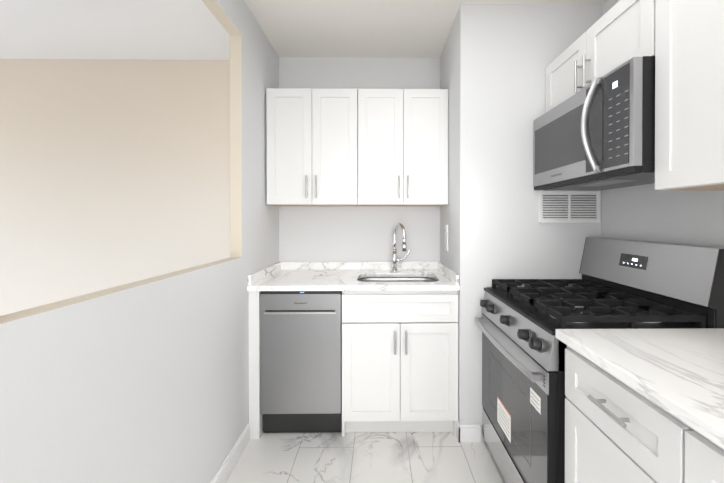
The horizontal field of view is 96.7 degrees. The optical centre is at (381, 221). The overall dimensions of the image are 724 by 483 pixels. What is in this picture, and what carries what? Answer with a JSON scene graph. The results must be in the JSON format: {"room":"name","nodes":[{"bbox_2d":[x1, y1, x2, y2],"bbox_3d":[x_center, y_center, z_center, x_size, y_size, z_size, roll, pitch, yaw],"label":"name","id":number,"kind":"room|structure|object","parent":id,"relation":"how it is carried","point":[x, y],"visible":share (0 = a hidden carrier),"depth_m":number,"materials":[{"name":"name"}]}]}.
{"room":"kitchen","nodes":[
{"label":"kitchen","id":0,"kind":"room"},
{"bbox_2d":[0,0,606,59],"bbox_3d":[-1.647,-1.280,0.213,6.070,0.080,4.750,0,0,-1],"label":"ceiling","id":1,"kind":"structure","parent":0,"point":[126,29],"depth_m":2.08,"materials":[{"name":"white paint"}]},
{"bbox_2d":[0,0,723,482],"bbox_3d":[-1.647,0.019,0.219,6.070,2.518,4.750,0,0,-1],"label":"wall","id":2,"kind":"structure","parent":0,"point":[146,230],"depth_m":1.86,"materials":[{"name":"white paint"}]},
{"bbox_2d":[210,424,249,482],"bbox_3d":[-0.749,1.231,-0.088,0.013,0.098,3.905,0,0,-1],"label":"baseboard","id":3,"kind":"structure","parent":2,"relation":"attached to","point":[232,458],"depth_m":1.65,"materials":[{"name":"white paint"}]},
{"bbox_2d":[266,88,447,205],"bbox_3d":[-0.162,-0.499,2.281,1.215,0.773,0.349,0,0,-1],"label":"upper cabinet","id":4,"kind":"object","parent":2,"relation":"attached to","point":[356,147],"visible":1,"depth_m":2.15,"materials":[{"name":"white paint"}]},
{"bbox_2d":[445,225,447,250],"bbox_3d":[0.443,0.113,2.212,0.009,0.180,0.080,0,0,-1],"label":"electrical outlet plate","id":5,"kind":"object","parent":2,"relation":"attached to","point":[446,237],"visible":1,"depth_m":2.19,"materials":[{"name":"white paint"}]},
{"bbox_2d":[539,191,599,222],"bbox_3d":[1.080,-0.084,1.852,0.350,0.185,0.012,0,0,-1],"label":"air vent grille","id":6,"kind":"object","parent":2,"relation":"attached to","point":[569,206],"visible":1,"depth_m":1.85,"materials":[{"name":"white metal"}]},
{"bbox_2d":[545,0,652,112],"bbox_3d":[1.108,-0.731,1.488,0.328,0.301,0.730,0,0,-1],"label":"upper cabinet","id":7,"kind":"object","parent":2,"relation":"attached to","point":[625,32],"depth_m":1.38,"materials":[{"name":"white paint"}]},
{"bbox_2d":[533,56,654,189],"bbox_3d":[1.035,-0.376,1.489,0.473,0.404,0.730,0,0,-1],"label":"microwave","id":8,"kind":"object","parent":7,"relation":"attached to","point":[598,133],"visible":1,"depth_m":1.29,"materials":[{"name":"silver metal"}]},
{"bbox_2d":[653,0,723,190],"bbox_3d":[1.116,-0.491,0.739,0.328,0.773,0.763,0,0,-1],"label":"upper cabinet","id":9,"kind":"object","parent":2,"relation":"attached to","point":[682,41],"depth_m":1.00,"materials":[{"name":"white paint"}]},
{"bbox_2d":[225,432,505,482],"bbox_3d":[-1.647,1.308,0.225,6.070,0.060,4.750,0,0,-1],"label":"floor","id":10,"kind":"structure","parent":0,"point":[380,457],"depth_m":1.72,"materials":[{"name":"tile"}]},
{"bbox_2d":[260,291,341,432],"bbox_3d":[-0.477,0.834,2.137,0.469,0.861,0.547,0,0,-1],"label":"dishwasher","id":11,"kind":"object","parent":10,"relation":"on","point":[300,361],"visible":0.98,"depth_m":1.88,"materials":[{"name":"silver metal"}]},
{"bbox_2d":[248,291,457,438],"bbox_3d":[-0.165,0.835,2.137,1.226,0.868,0.594,0,0,-1],"label":"base cabinet","id":12,"kind":"object","parent":10,"relation":"on","point":[399,361],"visible":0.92,"depth_m":1.88,"materials":[{"name":"white paint"}]},
{"bbox_2d":[247,262,459,290],"bbox_3d":[-0.166,0.355,2.156,1.226,0.089,0.608,0,0,-1],"label":"countertop","id":13,"kind":"structure","parent":12,"relation":"on","point":[312,276],"depth_m":2.11,"materials":[{"name":"stone"}]},
{"bbox_2d":[358,277,435,281],"bbox_3d":[0.104,0.495,2.131,0.574,0.189,0.380,0,0,-1],"label":"sink","id":14,"kind":"object","parent":13,"relation":"in","point":[396,279],"visible":0.1,"depth_m":2.30,"materials":[{"name":"silver metal"}]},
{"bbox_2d":[391,223,410,271],"bbox_3d":[0.140,0.189,2.300,0.146,0.356,0.194,0,0,-1],"label":"faucet","id":15,"kind":"object","parent":13,"relation":"on","point":[395,259],"visible":1,"depth_m":2.35,"materials":[{"name":"silver metal"}]},
{"bbox_2d":[475,238,723,482],"bbox_3d":[0.893,0.683,1.493,0.756,1.177,0.730,0,0,-1],"label":"range","id":16,"kind":"object","parent":10,"relation":"on","point":[628,284],"visible":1,"depth_m":1.33,"materials":[{"name":"silver metal"}]},
{"bbox_2d":[565,346,668,482],"bbox_3d":[0.952,0.840,0.901,0.652,0.868,0.448,0,0,-1],"label":"base cabinet","id":17,"kind":"object","parent":10,"relation":"on","point":[617,430],"depth_m":0.89,"materials":[{"name":"white paint"}]},
{"bbox_2d":[555,328,723,448],"bbox_3d":[0.949,0.393,0.248,0.674,0.031,1.750,0,0,-1],"label":"countertop","id":18,"kind":"structure","parent":17,"relation":"on","point":[678,374],"depth_m":0.85,"materials":[{"name":"stone"}]},
{"bbox_2d":[669,413,723,482],"bbox_3d":[0.958,0.843,0.375,0.652,0.868,0.603,0,0,-1],"label":"base cabinet","id":19,"kind":"object","parent":10,"relation":"on","point":[693,458],"depth_m":0.65,"materials":[{"name":"white paint"}]}
]}

